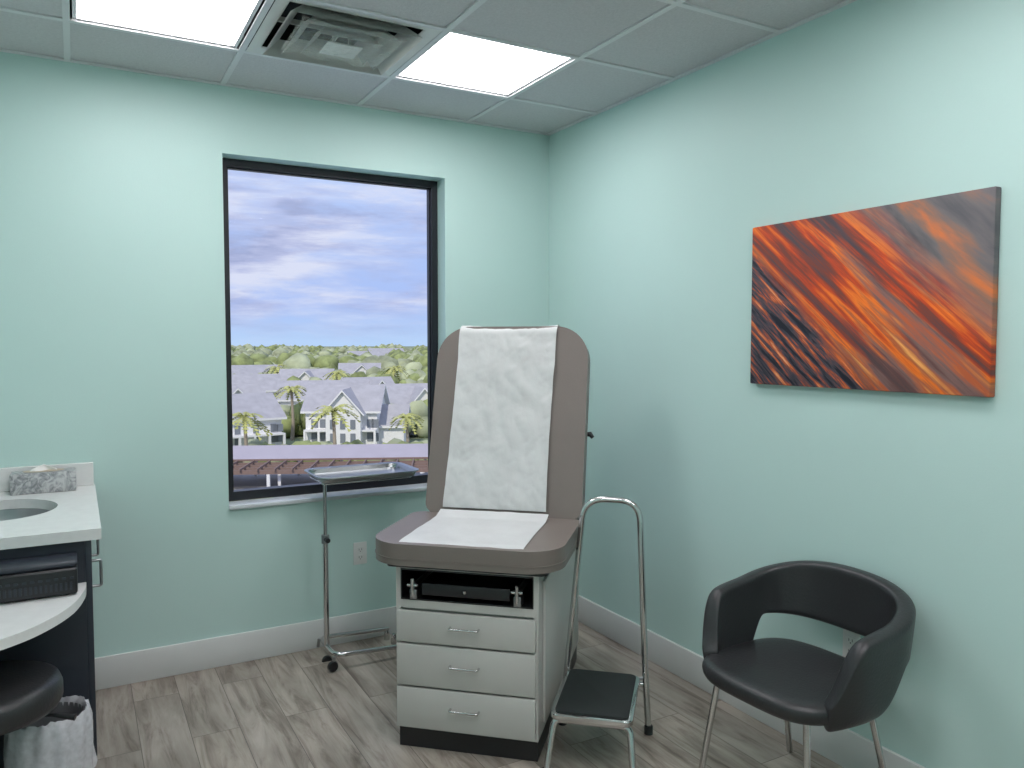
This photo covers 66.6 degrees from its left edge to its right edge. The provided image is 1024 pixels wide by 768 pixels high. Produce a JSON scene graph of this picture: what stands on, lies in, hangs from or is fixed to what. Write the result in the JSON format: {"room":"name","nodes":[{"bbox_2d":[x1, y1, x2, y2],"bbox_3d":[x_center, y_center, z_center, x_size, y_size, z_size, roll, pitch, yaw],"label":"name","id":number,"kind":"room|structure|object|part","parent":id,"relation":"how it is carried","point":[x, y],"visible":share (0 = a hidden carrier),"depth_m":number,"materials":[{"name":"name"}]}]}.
{"room":"examination room","nodes":[
{"label":"examination room","id":0,"kind":"room"},
{"bbox_2d":[0,0,548,657],"bbox_3d":[-1.158,-0.186,3.908,3.435,3.050,0.200,-2,3,-29],"label":"wall","id":1,"kind":"structure","parent":0,"point":[113,327],"depth_m":3.58,"materials":[{"name":"green paint"}]},
{"bbox_2d":[0,462,93,491],"bbox_3d":[-2.133,0.401,3.264,0.673,0.100,0.020,-2,3,-29],"label":"backsplash","id":2,"kind":"structure","parent":1,"relation":"attached to","point":[84,471],"depth_m":3.38,"materials":[{"name":"white stone"}]},
{"bbox_2d":[95,606,395,689],"bbox_3d":[-0.827,1.262,4.044,2.365,0.145,0.015,-2,3,-29],"label":"baseboard","id":3,"kind":"structure","parent":1,"relation":"attached to","point":[126,668],"depth_m":3.74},
{"bbox_2d":[229,483,426,509],"bbox_3d":[-0.876,0.574,4.036,1.135,0.020,0.120,-2,3,-29],"label":"sill","id":4,"kind":"structure","parent":1,"relation":"attached to","point":[274,501],"depth_m":3.97,"materials":[{"name":"stone"}]},
{"bbox_2d":[222,158,437,500],"bbox_3d":[-0.920,-0.269,4.071,1.135,1.660,0.060,-2,3,-29],"label":"frame","id":5,"kind":"object","parent":1,"relation":"attached to","point":[228,164],"visible":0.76,"depth_m":4.04,"materials":[{"name":"black metal"}]},
{"bbox_2d":[353,541,366,564],"bbox_3d":[-0.788,0.878,4.050,0.072,0.116,0.009,-2,3,-29],"label":"power outlet","id":6,"kind":"object","parent":1,"relation":"attached to","point":[359,548],"visible":1,"depth_m":4.05,"materials":[{"name":"white plastic"}]},
{"bbox_2d":[357,547,363,551],"bbox_3d":[-0.787,0.859,4.046,0.034,0.028,0.002,-2,3,-29],"label":"receptacle","id":7,"kind":"object","parent":6,"relation":"attached to","point":[359,549],"depth_m":4.04,"materials":[{"name":"white plastic"}]},
{"bbox_2d":[357,554,363,559],"bbox_3d":[-0.787,0.899,4.048,0.034,0.028,0.002,-2,3,-29],"label":"receptacle","id":8,"kind":"object","parent":6,"relation":"attached to","point":[359,556],"depth_m":4.05,"materials":[{"name":"white plastic"}]},
{"bbox_2d":[0,0,856,135],"bbox_3d":[0.081,-1.490,1.621,3.435,0.411,5.280,-2,3,-29],"label":"ceiling","id":9,"kind":"structure","parent":0,"point":[620,51],"depth_m":3.19,"materials":[{"name":"tile"}]},
{"bbox_2d":[72,0,262,47],"bbox_3d":[-1.237,-1.376,2.787,0.586,0.047,0.586,-2,3,-29],"label":"ceiling light","id":10,"kind":"object","parent":9,"relation":"in","point":[220,22],"depth_m":2.89,"materials":[{"name":"white plastic"}]},
{"bbox_2d":[244,0,441,75],"bbox_3d":[-0.681,-1.399,3.098,0.628,0.204,0.592,-2,3,-29],"label":"ceiling vent","id":11,"kind":"object","parent":9,"relation":"in","point":[297,30],"visible":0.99,"depth_m":3.10,"materials":[{"name":"white plastic"}]},
{"bbox_2d":[397,33,571,95],"bbox_3d":[-0.131,-1.408,3.405,0.586,0.047,0.586,-2,3,-29],"label":"ceiling light","id":12,"kind":"object","parent":9,"relation":"in","point":[456,60],"depth_m":3.39,"materials":[{"name":"white plastic"}]},
{"bbox_2d":[94,621,843,767],"bbox_3d":[0.081,1.511,1.775,3.435,0.120,5.280,-2,3,-29],"label":"floor","id":13,"kind":"structure","parent":0,"point":[289,710],"depth_m":3.15,"materials":[{"name":"wood"}]},
{"bbox_2d":[0,660,76,735],"bbox_3d":[-1.523,1.147,2.292,0.435,0.554,0.421,-2,3,-29],"label":"stool","id":14,"kind":"object","parent":13,"relation":"on","point":[30,690],"visible":1,"depth_m":2.26,"materials":[{"name":"black leather"}]},
{"bbox_3d":[-1.403,0.988,2.316,0.210,0.030,0.020,0,3,-4],"label":"height lever","id":15,"kind":"part","parent":14,"relation":"part of","materials":[{"name":"black plastic"}]},
{"bbox_2d":[3,695,97,767],"bbox_3d":[-1.458,1.217,2.468,0.260,0.396,0.258,-2,3,-29],"label":"waste bin","id":16,"kind":"object","parent":13,"relation":"on","point":[48,742],"visible":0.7,"depth_m":2.38,"materials":[{"name":"white plastic"}]},
{"bbox_2d":[0,462,102,767],"bbox_3d":[-1.904,0.800,2.883,0.681,1.187,0.943,-2,3,-29],"label":"base cabinet","id":17,"kind":"object","parent":13,"relation":"on","point":[40,524],"visible":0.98,"depth_m":2.62,"materials":[{"name":"blue laminate"}]},
{"bbox_3d":[-1.910,0.575,2.907,0.391,0.134,0.443,-2,3,-29],"label":"sink bowl","id":18,"kind":"part","parent":17,"relation":"part of","materials":[{"name":"ceramic"}]},
{"bbox_2d":[0,484,101,549],"bbox_3d":[-1.905,0.490,2.866,0.678,0.037,0.943,-2,3,-29],"label":"countertop","id":19,"kind":"structure","parent":17,"relation":"on","point":[73,516],"depth_m":2.73,"materials":[{"name":"white stone"}]},
{"bbox_2d":[9,464,75,495],"bbox_3d":[-1.965,0.394,3.274,0.236,0.112,0.104,-2,3,-29],"label":"tissue box","id":20,"kind":"object","parent":19,"relation":"on","point":[43,478],"visible":1,"depth_m":3.23,"materials":[{"name":"grey cardboard"}]},
{"bbox_3d":[-1.662,0.636,3.106,0.033,0.100,0.010,-2,3,-29],"label":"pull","id":21,"kind":"part","parent":17,"relation":"part of","materials":[{"name":"metal"}]},
{"bbox_3d":[-1.442,0.657,2.714,0.033,0.100,0.010,-2,3,-29],"label":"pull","id":22,"kind":"part","parent":17,"relation":"part of","materials":[{"name":"metal"}]},
{"bbox_2d":[304,462,418,671],"bbox_3d":[-0.740,0.894,3.865,0.510,0.949,0.340,-2,3,-29],"label":"stand","id":23,"kind":"object","parent":13,"relation":"on","point":[331,475],"visible":0.98,"depth_m":3.78,"materials":[{"name":"silver metal"}]},
{"bbox_3d":[-0.901,0.602,3.759,0.019,0.293,0.019,-2,3,-29],"label":"post","id":24,"kind":"part","parent":23,"relation":"part of","materials":[{"name":"silver metal"}]},
{"bbox_3d":[-0.901,1.012,3.780,0.027,0.530,0.027,-2,3,-29],"label":"post","id":25,"kind":"part","parent":23,"relation":"part of","materials":[{"name":"silver metal"}]},
{"bbox_3d":[-0.780,1.275,3.937,0.372,0.042,0.131,-2,3,-29],"label":"leg","id":26,"kind":"part","parent":23,"relation":"part of","materials":[{"name":"silver metal"}]},
{"bbox_3d":[-0.712,1.281,3.814,0.372,0.042,0.151,-2,3,-29],"label":"leg","id":27,"kind":"part","parent":23,"relation":"part of","materials":[{"name":"silver metal"}]},
{"bbox_2d":[304,462,418,482],"bbox_3d":[-0.740,0.449,3.842,0.510,0.056,0.340,-2,3,-29],"label":"tray","id":28,"kind":"object","parent":23,"relation":"on","point":[368,472],"depth_m":3.88,"materials":[{"name":"silver metal"}]},
{"bbox_2d":[375,325,593,761],"bbox_3d":[-0.063,0.557,3.334,0.768,1.625,1.062,1,3,13],"label":"exam table","id":29,"kind":"object","parent":13,"relation":"on","point":[484,575],"visible":1,"depth_m":3.08,"materials":[{"name":"grey leather"}]},
{"bbox_3d":[-0.372,0.760,2.913,0.014,0.067,0.014,1,3,13],"label":"stirrup knob","id":30,"kind":"part","parent":29,"relation":"part of","materials":[{"name":"silver metal"}]},
{"bbox_3d":[-0.179,0.905,2.869,0.119,0.009,0.026,1,3,13],"label":"drawer pull","id":31,"kind":"part","parent":29,"relation":"part of","materials":[{"name":"silver metal"}]},
{"bbox_3d":[-0.179,1.051,2.877,0.119,0.009,0.026,1,3,13],"label":"drawer pull","id":32,"kind":"part","parent":29,"relation":"part of","materials":[{"name":"silver metal"}]},
{"bbox_3d":[-0.179,1.215,2.885,0.119,0.009,0.026,1,3,13],"label":"drawer pull","id":33,"kind":"part","parent":29,"relation":"part of","materials":[{"name":"silver metal"}]},
{"bbox_3d":[-0.174,0.914,2.891,0.534,0.118,0.018,1,3,13],"label":"drawer","id":34,"kind":"part","parent":29,"relation":"part of","materials":[{"name":"white laminate"}]},
{"bbox_3d":[-0.174,1.060,2.899,0.534,0.158,0.018,1,3,13],"label":"drawer","id":35,"kind":"part","parent":29,"relation":"part of","materials":[{"name":"white laminate"}]},
{"bbox_3d":[-0.174,1.224,2.907,0.534,0.154,0.018,1,3,13],"label":"drawer","id":36,"kind":"part","parent":29,"relation":"part of","materials":[{"name":"white laminate"}]},
{"bbox_3d":[-0.063,0.656,3.346,0.620,0.017,0.990,1,3,13],"label":"seat","id":37,"kind":"part","parent":29,"relation":"part of","materials":[{"name":"grey leather"}]},
{"bbox_2d":[376,511,578,574],"bbox_3d":[-0.131,0.619,3.097,0.742,0.081,0.560,1,3,13],"label":"seat cushion","id":38,"kind":"object","parent":29,"relation":"on","point":[465,541],"depth_m":2.92,"materials":[{"name":"grey leather"}]},
{"bbox_2d":[426,326,589,519],"bbox_3d":[-0.013,0.164,3.475,0.694,0.850,0.076,1,-12,13],"label":"cushion","id":39,"kind":"object","parent":29,"relation":"on","point":[509,431],"depth_m":3.43,"materials":[{"name":"beige plastic"}]},
{"bbox_3d":[0.017,0.765,2.821,0.014,0.067,0.014,1,3,13],"label":"stirrup knob","id":40,"kind":"part","parent":29,"relation":"part of","materials":[{"name":"silver metal"}]},
{"bbox_3d":[0.216,0.981,3.322,0.012,0.540,0.840,1,3,13],"label":"door","id":41,"kind":"part","parent":29,"relation":"part of","materials":[{"name":"white laminate"}]},
{"bbox_3d":[0.342,0.227,3.459,0.046,0.031,0.024,1,3,13],"label":"release lever","id":42,"kind":"part","parent":29,"relation":"part of","materials":[{"name":"black plastic"}]},
{"bbox_2d":[542,496,652,767],"bbox_3d":[0.329,0.925,2.920,0.378,0.932,0.471,1,3,13],"label":"step stool","id":43,"kind":"object","parent":13,"relation":"on","point":[602,699],"visible":1,"depth_m":2.99,"materials":[{"name":"silver metal"}]},
{"bbox_3d":[0.278,1.293,2.754,0.335,0.199,0.074,1,3,13],"label":"leg","id":44,"kind":"part","parent":43,"relation":"part of","materials":[{"name":"silver metal"}]},
{"bbox_3d":[0.376,0.910,3.120,0.370,0.922,0.060,1,3,13],"label":"handrail","id":45,"kind":"part","parent":43,"relation":"part of","materials":[{"name":"silver metal"}]},
{"bbox_2d":[699,560,915,767],"bbox_3d":[0.967,1.028,2.618,0.567,0.763,0.645,-2,3,-31],"label":"armchair","id":46,"kind":"object","parent":13,"relation":"on","point":[807,685],"visible":1,"depth_m":2.62,"materials":[{"name":"black leather"}]},
{"bbox_3d":[0.686,1.202,2.717,0.085,0.404,0.021,1,3,14],"label":"leg","id":47,"kind":"part","parent":46,"relation":"part of","materials":[{"name":"silver metal"}]},
{"bbox_3d":[0.936,0.980,2.597,0.500,0.076,0.536,-2,3,-31],"label":"seat","id":48,"kind":"part","parent":46,"relation":"part of","materials":[{"name":"black leather"}]},
{"bbox_3d":[1.019,1.193,2.901,0.022,0.405,0.122,2,4,39],"label":"leg","id":49,"kind":"part","parent":46,"relation":"part of","materials":[{"name":"silver metal"}]},
{"bbox_3d":[0.896,1.220,2.371,0.022,0.403,0.085,1,3,14],"label":"leg","id":50,"kind":"part","parent":46,"relation":"part of","materials":[{"name":"silver metal"}]},
{"bbox_3d":[1.213,1.209,2.580,0.123,0.405,0.022,-1,3,-11],"label":"leg","id":51,"kind":"part","parent":46,"relation":"part of","materials":[{"name":"silver metal"}]},
{"bbox_2d":[549,0,1023,767],"bbox_3d":[1.493,-0.112,2.482,0.200,3.050,4.880,-2,3,-29],"label":"wall","id":52,"kind":"structure","parent":0,"point":[657,198],"depth_m":2.97,"materials":[{"name":"green paint"}]},
{"bbox_2d":[578,595,924,767],"bbox_3d":[1.403,1.341,2.497,0.015,0.145,4.865,-2,3,-29],"label":"baseboard","id":53,"kind":"structure","parent":52,"relation":"attached to","point":[846,748],"depth_m":3.46,"materials":[{"name":"grey paint"}]},
{"bbox_2d":[842,629,860,656],"bbox_3d":[1.221,0.942,2.808,0.009,0.116,0.072,-2,3,-29],"label":"power outlet","id":54,"kind":"object","parent":52,"relation":"attached to","point":[849,638],"visible":0.49,"depth_m":2.81,"materials":[{"name":"white plastic"}]},
{"bbox_2d":[846,636,854,644],"bbox_3d":[1.219,0.922,2.806,0.002,0.028,0.034,-2,3,-29],"label":"receptacle","id":55,"kind":"object","parent":54,"relation":"attached to","point":[850,640],"depth_m":2.81,"materials":[{"name":"white plastic"}]},
{"bbox_2d":[750,186,1000,396],"bbox_3d":[1.210,-0.294,2.741,0.030,0.626,0.952,-2,3,-29],"label":"canvas art","id":56,"kind":"object","parent":52,"relation":"attached to","point":[903,296],"visible":1,"depth_m":2.63},
{"bbox_3d":[-1.331,-0.031,0.905,0.200,3.050,4.880,-2,3,-29],"label":"wall","id":57,"kind":"structure","parent":0,"visible":0},
{"bbox_2d":[0,582,86,650],"bbox_3d":[-1.563,0.781,2.219,0.630,0.192,0.583,-2,3,-29],"label":"curved desk","id":58,"kind":"object","parent":57,"relation":"attached to","point":[24,620],"visible":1,"depth_m":2.31,"materials":[{"name":"white laminate"}]},
{"bbox_2d":[0,552,77,602],"bbox_3d":[-1.565,0.619,2.458,0.342,0.108,0.144,-2,3,-29],"label":"printer","id":59,"kind":"object","parent":58,"relation":"on","point":[27,578],"visible":1,"depth_m":2.44,"materials":[{"name":"black plastic"}]},
{"bbox_2d":[0,576,73,598],"bbox_3d":[-1.526,0.635,2.400,0.312,0.042,0.004,-2,3,-29],"label":"grille","id":60,"kind":"object","parent":59,"relation":"attached to","point":[27,587],"depth_m":2.43,"materials":[{"name":"plastic"}]},
{"bbox_3d":[-1.568,0.575,2.461,0.342,0.020,0.130,-2,3,-29],"label":"lid","id":61,"kind":"part","parent":59,"relation":"part of","materials":[{"name":"black plastic"}]},
{"label":"outside","id":62,"kind":"structure","parent":0,"visible":0},
{"bbox_2d":[238,346,427,462],"bbox_3d":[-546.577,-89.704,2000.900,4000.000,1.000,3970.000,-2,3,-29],"label":"ground","id":63,"kind":"structure","parent":62,"point":[412,438],"depth_m":103.58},
{"bbox_2d":[232,384,265,393],"bbox_3d":[-41.211,3.331,115.577,9.000,6.570,9.600,-1,3,-21],"label":"house","id":64,"kind":"structure","parent":63,"relation":"on","point":[236,388],"depth_m":116.03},
{"bbox_2d":[232,412,272,462],"bbox_3d":[-26.918,5.632,79.375,5.096,5.737,4.612,-2,3,-29],"label":"palm tree","id":65,"kind":"object","parent":63,"relation":"on","point":[240,417],"visible":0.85,"depth_m":78.72,"materials":[{"name":"green plant"}]},
{"bbox_2d":[232,374,280,393],"bbox_3d":[-47.873,1.727,141.949,11.000,7.070,9.700,-1,3,-21],"label":"house","id":66,"kind":"structure","parent":63,"relation":"on","point":[270,380],"depth_m":140.99,"materials":[{"name":"grey"}]},
{"bbox_2d":[231,365,281,373],"bbox_3d":[-59.811,-0.626,181.913,12.000,7.670,10.700,-2,3,-33],"label":"house","id":67,"kind":"structure","parent":63,"relation":"on","point":[235,369],"depth_m":179.80,"materials":[{"name":"grey"}]},
{"bbox_2d":[232,392,286,445],"bbox_3d":[-33.283,4.487,93.078,10.000,6.570,9.700,-2,4,-38],"label":"house","id":68,"kind":"structure","parent":63,"relation":"on","point":[266,405],"depth_m":92.28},
{"bbox_2d":[262,364,287,373],"bbox_3d":[-49.901,-0.103,166.346,6.375,8.253,6.555,-2,3,-29],"label":"palm tree","id":69,"kind":"object","parent":63,"relation":"on","point":[276,371],"visible":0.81,"depth_m":165.16,"materials":[{"name":"green plant"}]},
{"bbox_2d":[274,385,305,440],"bbox_3d":[-28.619,3.762,101.246,4.918,7.216,4.625,-2,3,-29],"label":"palm tree","id":70,"kind":"object","parent":63,"relation":"on","point":[292,389],"visible":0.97,"depth_m":101.28,"materials":[{"name":"green plant"}]},
{"bbox_2d":[279,369,335,380],"bbox_3d":[-41.944,0.628,159.444,11.000,7.470,10.600,0,3,-4],"label":"house","id":71,"kind":"structure","parent":63,"relation":"on","point":[303,374],"depth_m":158.48,"materials":[{"name":"grey"}]},
{"bbox_2d":[276,380,349,404],"bbox_3d":[-30.924,2.853,121.965,11.000,6.870,9.700,-1,3,-13],"label":"house","id":72,"kind":"structure","parent":63,"relation":"on","point":[305,383],"depth_m":120.59,"materials":[{"name":"grey"}]},
{"bbox_2d":[231,343,426,373],"bbox_3d":[-87.446,-22.559,567.818,354.746,15.206,692.742,-2,3,-29],"label":"grove","id":73,"kind":"object","parent":63,"relation":"on","point":[304,357],"visible":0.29,"depth_m":231.66,"materials":[{"name":"green plant"}]},
{"bbox_2d":[233,472,427,496],"bbox_3d":[-11.190,9.420,60.692,69.938,0.001,65.575,-2,3,-29],"label":"pavement","id":74,"kind":"structure","parent":63,"relation":"on","point":[240,481],"depth_m":71.61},
{"bbox_2d":[233,444,427,486],"bbox_3d":[-17.884,7.271,68.017,80.100,3.580,13.700,0,3,-5],"label":"covered walkway","id":75,"kind":"structure","parent":63,"relation":"on","point":[382,452],"depth_m":66.57,"materials":[{"name":"grey"}]},
{"bbox_2d":[238,366,427,462],"bbox_3d":[-28.147,1.913,146.208,73.153,8.225,139.326,-2,3,-29],"label":"shrubs","id":76,"kind":"object","parent":63,"relation":"on","point":[419,407],"visible":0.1,"depth_m":104.09,"materials":[{"name":"green plant"}]},
{"bbox_2d":[309,404,360,444],"bbox_3d":[-18.268,5.254,80.489,5.642,6.373,5.046,-2,3,-29],"label":"palm tree","id":77,"kind":"object","parent":63,"relation":"on","point":[326,410],"visible":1,"depth_m":79.77,"materials":[{"name":"green plant"}]},
{"bbox_2d":[323,370,349,379],"bbox_3d":[-33.190,1.229,147.140,5.363,7.566,5.346,-2,3,-29],"label":"palm tree","id":78,"kind":"object","parent":63,"relation":"on","point":[338,376],"visible":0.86,"depth_m":146.39,"materials":[{"name":"green plant"}]},
{"bbox_2d":[300,385,412,444],"bbox_3d":[-18.984,3.858,96.555,12.500,7.470,10.600,0,3,-1],"label":"house","id":79,"kind":"structure","parent":63,"relation":"on","point":[371,403],"depth_m":93.48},
{"bbox_2d":[338,363,380,373],"bbox_3d":[-39.865,-1.730,204.392,11.000,7.570,10.600,-1,3,-10],"label":"house","id":80,"kind":"structure","parent":63,"relation":"on","point":[350,368],"depth_m":203.15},
{"bbox_2d":[347,351,383,355],"bbox_3d":[-61.874,-9.164,329.638,15.000,9.570,12.700,-1,3,-21],"label":"house","id":81,"kind":"structure","parent":63,"relation":"on","point":[378,353],"depth_m":328.65,"materials":[{"name":"grey"}]},
{"bbox_2d":[340,376,394,384],"bbox_3d":[-24.568,2.255,133.618,9.000,6.870,9.600,-2,3,-33],"label":"house","id":82,"kind":"structure","parent":63,"relation":"on","point":[353,380],"depth_m":132.64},
{"bbox_2d":[367,348,403,354],"bbox_3d":[-67.874,-14.130,419.501,19.000,10.270,13.700,-1,3,-21],"label":"house","id":83,"kind":"structure","parent":63,"relation":"on","point":[385,350],"depth_m":417.44,"materials":[{"name":"grey"}]},
{"bbox_2d":[379,365,409,379],"bbox_3d":[-23.931,0.289,159.285,6.167,8.195,6.136,-2,3,-29],"label":"palm tree","id":84,"kind":"object","parent":63,"relation":"on","point":[394,368],"visible":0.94,"depth_m":158.79,"materials":[{"name":"green plant"}]},
{"bbox_2d":[380,383,427,434],"bbox_3d":[-14.211,3.387,111.575,9.000,6.870,10.100,-1,3,-21],"label":"house","id":85,"kind":"structure","parent":63,"relation":"on","point":[407,393],"depth_m":109.32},
{"bbox_2d":[388,413,424,442],"bbox_3d":[-11.703,5.704,87.336,4.026,4.786,4.216,-2,3,-29],"label":"palm tree","id":86,"kind":"object","parent":63,"relation":"on","point":[407,417],"visible":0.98,"depth_m":86.92,"materials":[{"name":"green plant"}]}
]}

